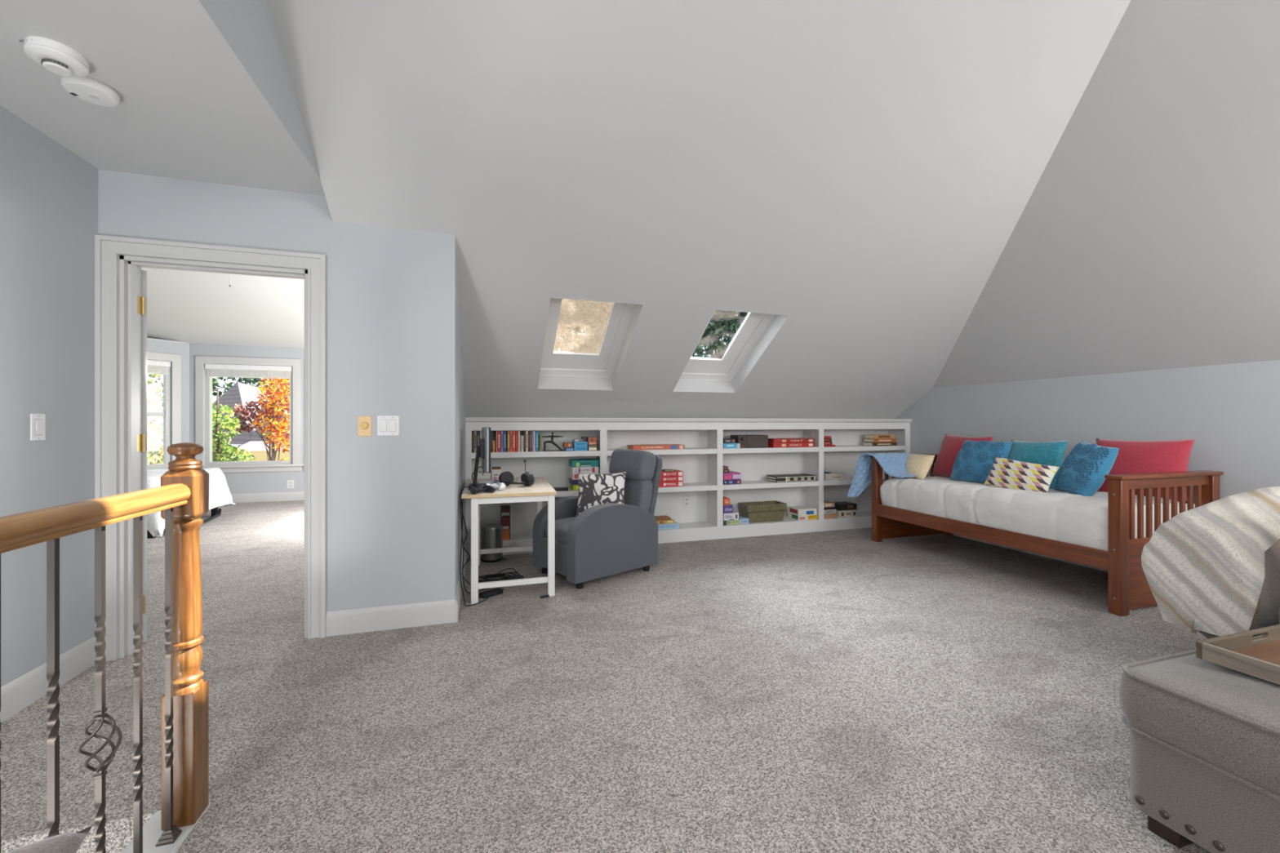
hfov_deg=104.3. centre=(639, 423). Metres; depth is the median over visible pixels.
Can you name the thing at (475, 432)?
book
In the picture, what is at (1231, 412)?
wall
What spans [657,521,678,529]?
game box
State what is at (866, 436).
book
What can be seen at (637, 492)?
cushion
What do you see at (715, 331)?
tree
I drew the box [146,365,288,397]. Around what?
tree
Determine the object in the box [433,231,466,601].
wall
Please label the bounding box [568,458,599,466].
game box
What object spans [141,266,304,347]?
ceiling
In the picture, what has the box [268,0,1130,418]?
ceiling
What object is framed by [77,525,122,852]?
baluster
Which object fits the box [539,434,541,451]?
book
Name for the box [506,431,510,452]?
book
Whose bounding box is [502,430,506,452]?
book
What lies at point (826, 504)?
book
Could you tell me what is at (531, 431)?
book
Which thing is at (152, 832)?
trim
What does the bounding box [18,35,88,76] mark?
smoke detector
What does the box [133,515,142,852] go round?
baluster
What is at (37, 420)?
light switch
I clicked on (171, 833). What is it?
baluster
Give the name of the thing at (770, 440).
game box
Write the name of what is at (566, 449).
game box
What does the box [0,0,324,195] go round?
ceiling
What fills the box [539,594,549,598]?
power adapter
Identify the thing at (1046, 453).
throw pillow
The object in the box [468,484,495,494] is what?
game controller
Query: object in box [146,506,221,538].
bed
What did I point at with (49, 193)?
wall
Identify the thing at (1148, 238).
ceiling
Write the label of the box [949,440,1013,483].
throw pillow
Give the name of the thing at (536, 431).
book
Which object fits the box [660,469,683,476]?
game box
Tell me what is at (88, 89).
smoke detector
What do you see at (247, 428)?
tree
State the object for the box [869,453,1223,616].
daybed
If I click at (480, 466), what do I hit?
cable
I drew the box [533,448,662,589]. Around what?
recliner
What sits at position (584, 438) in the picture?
box
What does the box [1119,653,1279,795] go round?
cushion
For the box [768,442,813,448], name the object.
game box
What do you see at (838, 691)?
floor
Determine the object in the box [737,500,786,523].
fabric bin
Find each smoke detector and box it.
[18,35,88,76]
[60,75,119,106]
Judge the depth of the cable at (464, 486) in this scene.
3.38 m
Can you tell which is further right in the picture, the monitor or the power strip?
the power strip
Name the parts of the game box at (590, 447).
printed panel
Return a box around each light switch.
[30,413,44,440]
[377,415,399,435]
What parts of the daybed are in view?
post, cap rail, panel, post, rail, post, panel, cap rail, rail, post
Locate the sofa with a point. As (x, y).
(1267, 613)
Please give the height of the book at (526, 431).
0.193 m
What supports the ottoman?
on the floor
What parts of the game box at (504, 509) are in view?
printed panel, printed panel, printed panel, printed panel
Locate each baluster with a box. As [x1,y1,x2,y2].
[0,553,0,852]
[46,537,59,838]
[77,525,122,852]
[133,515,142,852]
[155,507,182,847]
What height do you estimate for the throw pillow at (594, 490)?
0.367 m
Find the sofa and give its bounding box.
[1198,538,1279,639]
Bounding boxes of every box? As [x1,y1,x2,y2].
[500,505,510,540]
[562,442,573,447]
[564,447,573,451]
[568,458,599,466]
[568,466,599,473]
[568,477,578,484]
[569,471,598,479]
[569,483,578,490]
[572,441,587,446]
[573,439,582,441]
[573,446,587,450]
[581,436,586,441]
[586,436,596,444]
[587,444,597,450]
[627,444,684,449]
[657,518,674,524]
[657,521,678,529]
[658,480,683,487]
[659,475,683,481]
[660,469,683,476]
[723,438,735,443]
[723,443,740,448]
[723,471,740,479]
[723,480,741,484]
[723,496,729,505]
[723,504,733,513]
[723,511,738,520]
[723,519,740,525]
[738,515,748,524]
[768,438,813,443]
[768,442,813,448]
[787,505,817,520]
[823,471,845,480]
[833,501,856,511]
[836,509,857,517]
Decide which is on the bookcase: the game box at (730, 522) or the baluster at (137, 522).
the game box at (730, 522)
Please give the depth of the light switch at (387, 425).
2.85 m
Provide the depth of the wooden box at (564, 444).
4.66 m
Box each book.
[471,431,474,453]
[474,431,476,452]
[476,431,479,446]
[491,466,501,469]
[492,440,494,452]
[497,430,500,452]
[500,431,502,452]
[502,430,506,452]
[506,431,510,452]
[509,430,512,452]
[512,430,515,452]
[515,431,517,452]
[517,430,519,452]
[520,435,521,452]
[521,435,523,452]
[522,431,525,451]
[524,430,528,451]
[528,430,531,451]
[531,431,533,451]
[533,430,538,451]
[533,431,535,451]
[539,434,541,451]
[653,515,670,520]
[823,438,831,441]
[823,441,832,444]
[823,500,835,507]
[823,506,837,510]
[823,509,836,514]
[823,513,836,518]
[862,442,897,446]
[864,434,895,438]
[864,438,896,442]
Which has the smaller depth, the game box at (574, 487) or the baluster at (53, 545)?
the baluster at (53, 545)
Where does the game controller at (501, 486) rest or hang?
on the desk
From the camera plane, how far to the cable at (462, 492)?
3.32 m
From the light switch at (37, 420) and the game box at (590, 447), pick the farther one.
the game box at (590, 447)
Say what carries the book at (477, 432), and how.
on the bookcase
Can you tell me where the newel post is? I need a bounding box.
[160,442,208,831]
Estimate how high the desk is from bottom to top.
0.715 m
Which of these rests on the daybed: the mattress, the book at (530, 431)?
the mattress
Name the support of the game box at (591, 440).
on the game box at (590, 447)
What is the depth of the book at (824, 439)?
5.51 m
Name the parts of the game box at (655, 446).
printed panel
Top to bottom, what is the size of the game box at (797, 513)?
0.121 m
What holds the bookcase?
on the floor
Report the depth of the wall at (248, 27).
1.92 m
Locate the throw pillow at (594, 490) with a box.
[576,471,626,516]
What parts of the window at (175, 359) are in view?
sill, sash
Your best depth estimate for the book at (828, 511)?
5.51 m
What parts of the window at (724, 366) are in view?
glass pane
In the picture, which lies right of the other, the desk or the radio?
the radio
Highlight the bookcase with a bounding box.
[465,417,912,557]
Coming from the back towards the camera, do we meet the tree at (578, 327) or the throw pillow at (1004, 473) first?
the tree at (578, 327)
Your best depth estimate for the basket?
1.14 m
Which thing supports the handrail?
attached to the newel post
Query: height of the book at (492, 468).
0.013 m
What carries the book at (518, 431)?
on the bookcase
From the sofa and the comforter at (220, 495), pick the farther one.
the comforter at (220, 495)
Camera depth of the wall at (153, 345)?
7.18 m
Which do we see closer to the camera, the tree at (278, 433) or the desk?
the desk
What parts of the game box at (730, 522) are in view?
printed panel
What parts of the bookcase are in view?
shelf, shelf, shelf, shelf, shelf, moulding, shelf, shelf, shelf, shelf, shelf, shelf, shelf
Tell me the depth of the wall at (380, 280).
2.81 m
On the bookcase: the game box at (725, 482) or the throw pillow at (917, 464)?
the game box at (725, 482)
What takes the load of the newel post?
on the trim at (152, 832)
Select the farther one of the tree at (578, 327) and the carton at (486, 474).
the tree at (578, 327)
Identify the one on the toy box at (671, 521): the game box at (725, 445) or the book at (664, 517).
the book at (664, 517)
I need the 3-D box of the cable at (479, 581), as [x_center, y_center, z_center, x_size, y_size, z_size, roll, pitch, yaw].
[-1.097,1.141,3.662,0.254,0.013,0.129,0,0,-17]
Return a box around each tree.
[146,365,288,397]
[146,373,163,464]
[162,387,256,462]
[222,379,289,460]
[252,371,289,460]
[553,306,584,351]
[691,311,748,358]
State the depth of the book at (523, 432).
4.54 m
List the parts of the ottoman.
leg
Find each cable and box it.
[459,492,491,606]
[460,486,484,593]
[462,514,471,585]
[471,466,484,480]
[478,573,506,582]
[478,575,508,582]
[480,574,511,580]
[483,571,519,577]
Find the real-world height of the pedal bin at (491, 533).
0.312 m
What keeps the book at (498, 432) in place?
on the bookcase
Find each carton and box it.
[472,471,490,478]
[491,468,501,478]
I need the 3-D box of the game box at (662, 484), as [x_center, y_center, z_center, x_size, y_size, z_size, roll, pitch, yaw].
[0.220,0.602,5.032,0.384,0.051,0.202,0,0,-17]
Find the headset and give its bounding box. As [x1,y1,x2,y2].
[498,459,534,486]
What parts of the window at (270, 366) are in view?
sill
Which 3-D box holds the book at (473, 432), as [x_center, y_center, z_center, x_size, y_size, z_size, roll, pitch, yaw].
[-1.502,0.159,4.472,0.015,0.192,0.143,0,0,-17]
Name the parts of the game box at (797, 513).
printed panel, printed panel, printed panel, printed panel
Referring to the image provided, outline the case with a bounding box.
[766,473,815,482]
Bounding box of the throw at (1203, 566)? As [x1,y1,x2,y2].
[1141,486,1279,636]
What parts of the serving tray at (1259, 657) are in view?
handle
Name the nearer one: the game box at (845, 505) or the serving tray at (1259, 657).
the serving tray at (1259, 657)
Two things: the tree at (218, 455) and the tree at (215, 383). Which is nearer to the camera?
the tree at (218, 455)
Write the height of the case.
0.064 m
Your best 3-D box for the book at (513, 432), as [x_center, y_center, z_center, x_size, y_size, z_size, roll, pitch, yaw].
[-1.163,0.159,4.577,0.023,0.193,0.143,0,0,-17]
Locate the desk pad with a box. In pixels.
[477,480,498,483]
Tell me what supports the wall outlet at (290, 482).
attached to the wall at (253, 482)
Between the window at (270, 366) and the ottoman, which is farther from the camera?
the window at (270, 366)
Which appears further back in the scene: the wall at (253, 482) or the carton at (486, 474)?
the wall at (253, 482)
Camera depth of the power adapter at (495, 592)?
3.39 m
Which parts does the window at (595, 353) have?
glass pane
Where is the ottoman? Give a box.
[1119,635,1279,852]
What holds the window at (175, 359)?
in the wall at (153, 345)
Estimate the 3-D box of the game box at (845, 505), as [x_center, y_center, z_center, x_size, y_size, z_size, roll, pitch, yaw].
[2.308,0.935,5.660,0.235,0.066,0.171,0,0,-17]
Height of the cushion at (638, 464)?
0.256 m
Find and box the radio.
[730,435,768,448]
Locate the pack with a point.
(664, 470)
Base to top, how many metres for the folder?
0.016 m
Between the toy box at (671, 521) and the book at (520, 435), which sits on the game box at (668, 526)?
the toy box at (671, 521)
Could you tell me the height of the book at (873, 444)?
0.041 m
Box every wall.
[0,105,97,686]
[97,168,433,611]
[146,338,189,468]
[189,343,304,493]
[198,0,319,177]
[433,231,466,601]
[895,360,1279,504]
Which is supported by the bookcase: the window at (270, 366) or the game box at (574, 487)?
the game box at (574, 487)
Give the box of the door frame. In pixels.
[94,235,326,661]
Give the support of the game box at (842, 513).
on the bookcase
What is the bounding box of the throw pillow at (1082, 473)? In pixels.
[1053,440,1119,496]
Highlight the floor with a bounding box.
[0,500,1210,852]
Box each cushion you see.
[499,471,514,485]
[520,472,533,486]
[545,516,576,544]
[608,448,656,480]
[623,478,652,511]
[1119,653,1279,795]
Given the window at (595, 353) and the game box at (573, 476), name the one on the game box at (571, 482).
the game box at (573, 476)
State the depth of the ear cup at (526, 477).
3.66 m
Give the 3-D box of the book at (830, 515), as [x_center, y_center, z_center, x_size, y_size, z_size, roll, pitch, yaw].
[2.083,1.024,5.597,0.182,0.049,0.170,0,0,-17]
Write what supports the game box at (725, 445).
on the bookcase
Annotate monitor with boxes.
[468,426,490,488]
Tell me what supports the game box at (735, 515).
on the game box at (730, 522)
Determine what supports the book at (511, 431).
on the bookcase
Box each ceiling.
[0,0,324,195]
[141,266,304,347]
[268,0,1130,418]
[933,0,1279,387]
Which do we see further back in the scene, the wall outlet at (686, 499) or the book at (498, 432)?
the wall outlet at (686, 499)
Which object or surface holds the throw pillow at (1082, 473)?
on the mattress
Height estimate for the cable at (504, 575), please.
0.014 m
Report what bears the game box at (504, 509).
on the bookcase
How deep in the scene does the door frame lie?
2.54 m
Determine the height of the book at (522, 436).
0.146 m
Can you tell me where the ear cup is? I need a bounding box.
[526,471,534,484]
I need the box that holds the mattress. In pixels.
[880,475,1195,551]
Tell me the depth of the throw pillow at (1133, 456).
3.50 m
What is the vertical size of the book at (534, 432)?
0.188 m
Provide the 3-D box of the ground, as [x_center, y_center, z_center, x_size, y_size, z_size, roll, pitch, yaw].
[-22.360,4.326,55.580,130.000,0.300,100.600,0,0,-17]
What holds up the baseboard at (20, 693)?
attached to the wall at (49, 193)
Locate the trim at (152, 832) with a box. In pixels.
[120,801,209,852]
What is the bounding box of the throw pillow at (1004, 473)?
[983,456,1059,492]
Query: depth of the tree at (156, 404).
12.75 m
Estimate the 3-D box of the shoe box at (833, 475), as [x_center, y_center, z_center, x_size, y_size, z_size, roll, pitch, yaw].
[2.149,0.590,5.627,0.265,0.074,0.201,0,0,-17]
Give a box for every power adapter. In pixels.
[479,587,504,599]
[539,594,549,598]
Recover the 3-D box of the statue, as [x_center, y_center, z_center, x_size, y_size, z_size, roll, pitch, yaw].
[-0.823,0.165,4.665,0.215,0.180,0.044,0,0,-17]
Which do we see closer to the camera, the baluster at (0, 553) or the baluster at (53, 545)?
the baluster at (0, 553)
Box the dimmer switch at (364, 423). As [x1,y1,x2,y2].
[357,416,371,436]
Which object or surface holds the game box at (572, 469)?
on the game box at (573, 476)
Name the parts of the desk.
leg, leg, leg, leg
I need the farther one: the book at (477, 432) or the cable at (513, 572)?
the book at (477, 432)
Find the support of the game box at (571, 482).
on the game box at (574, 487)
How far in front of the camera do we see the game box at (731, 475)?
5.16 m
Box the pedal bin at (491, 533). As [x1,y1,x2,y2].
[480,523,506,562]
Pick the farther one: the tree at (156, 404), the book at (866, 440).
the tree at (156, 404)
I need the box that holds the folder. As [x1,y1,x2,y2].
[552,487,568,491]
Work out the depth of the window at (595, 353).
4.18 m
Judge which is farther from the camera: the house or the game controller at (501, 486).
the house
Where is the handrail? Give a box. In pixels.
[0,483,191,553]
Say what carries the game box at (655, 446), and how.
on the bookcase
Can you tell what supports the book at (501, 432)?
on the bookcase
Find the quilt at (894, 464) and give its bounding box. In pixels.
[847,452,916,497]
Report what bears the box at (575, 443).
on the box at (575, 448)
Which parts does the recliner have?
footrest panel, arm, arm, frame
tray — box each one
[1195,624,1279,684]
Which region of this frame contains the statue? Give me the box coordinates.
[542,431,563,451]
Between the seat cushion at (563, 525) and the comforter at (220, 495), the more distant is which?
the comforter at (220, 495)
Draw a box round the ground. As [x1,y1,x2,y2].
[146,446,237,462]
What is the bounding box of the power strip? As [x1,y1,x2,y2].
[506,573,523,580]
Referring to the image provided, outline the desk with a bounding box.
[461,476,556,604]
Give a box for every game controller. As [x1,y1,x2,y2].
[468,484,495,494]
[481,481,506,490]
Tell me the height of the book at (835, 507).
0.026 m
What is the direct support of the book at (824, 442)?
on the book
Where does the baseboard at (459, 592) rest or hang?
attached to the wall at (449, 397)
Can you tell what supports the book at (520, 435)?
on the bookcase
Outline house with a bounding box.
[212,382,289,461]
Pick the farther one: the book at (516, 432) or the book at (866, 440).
the book at (866, 440)
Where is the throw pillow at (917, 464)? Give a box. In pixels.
[906,453,934,479]
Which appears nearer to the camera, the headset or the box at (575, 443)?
the headset
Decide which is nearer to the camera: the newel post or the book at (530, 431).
the newel post
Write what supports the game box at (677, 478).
on the game box at (662, 484)
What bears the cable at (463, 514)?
hanging from the desk
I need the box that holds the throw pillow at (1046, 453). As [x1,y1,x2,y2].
[1008,440,1068,488]
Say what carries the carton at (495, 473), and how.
on the bookcase
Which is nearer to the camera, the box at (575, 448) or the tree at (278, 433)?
the box at (575, 448)
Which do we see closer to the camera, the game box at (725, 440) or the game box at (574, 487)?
the game box at (574, 487)
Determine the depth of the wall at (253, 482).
7.48 m
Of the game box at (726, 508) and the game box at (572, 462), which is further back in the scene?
the game box at (726, 508)
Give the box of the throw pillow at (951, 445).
[931,434,992,476]
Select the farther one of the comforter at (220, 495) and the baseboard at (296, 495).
the baseboard at (296, 495)
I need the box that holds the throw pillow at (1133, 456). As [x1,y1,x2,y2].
[1096,438,1195,503]
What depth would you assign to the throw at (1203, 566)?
2.10 m
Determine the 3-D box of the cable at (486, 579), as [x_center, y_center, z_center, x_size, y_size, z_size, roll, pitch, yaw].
[-1.058,1.131,3.650,0.227,0.014,0.133,0,0,-17]
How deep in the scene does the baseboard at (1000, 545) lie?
4.46 m
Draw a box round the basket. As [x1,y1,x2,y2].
[77,712,122,773]
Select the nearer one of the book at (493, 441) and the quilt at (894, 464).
the book at (493, 441)
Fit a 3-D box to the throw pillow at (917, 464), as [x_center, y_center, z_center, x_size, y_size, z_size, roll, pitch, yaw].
[2.725,0.419,4.910,0.179,0.237,0.345,0,0,-9]
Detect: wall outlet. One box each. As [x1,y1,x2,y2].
[287,480,293,488]
[683,496,689,506]
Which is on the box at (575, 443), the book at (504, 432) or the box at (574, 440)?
the box at (574, 440)
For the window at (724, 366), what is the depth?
4.69 m
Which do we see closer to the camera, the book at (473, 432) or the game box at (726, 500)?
the book at (473, 432)
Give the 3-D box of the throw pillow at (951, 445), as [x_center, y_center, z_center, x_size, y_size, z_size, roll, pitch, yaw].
[3.163,0.329,4.910,0.234,0.442,0.562,0,0,-9]
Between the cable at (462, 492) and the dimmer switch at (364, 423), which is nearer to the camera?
the dimmer switch at (364, 423)
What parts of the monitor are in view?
screen panel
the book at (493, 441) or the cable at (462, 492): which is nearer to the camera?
the cable at (462, 492)
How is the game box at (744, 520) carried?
on the bookcase
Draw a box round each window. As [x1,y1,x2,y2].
[146,351,181,470]
[195,355,302,472]
[539,297,635,377]
[679,310,775,380]
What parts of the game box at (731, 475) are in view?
printed panel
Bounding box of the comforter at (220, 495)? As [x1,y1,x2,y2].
[146,467,235,537]
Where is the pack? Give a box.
[662,469,674,471]
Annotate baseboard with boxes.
[0,635,96,722]
[231,491,304,502]
[325,599,454,636]
[454,543,466,622]
[952,533,1107,572]

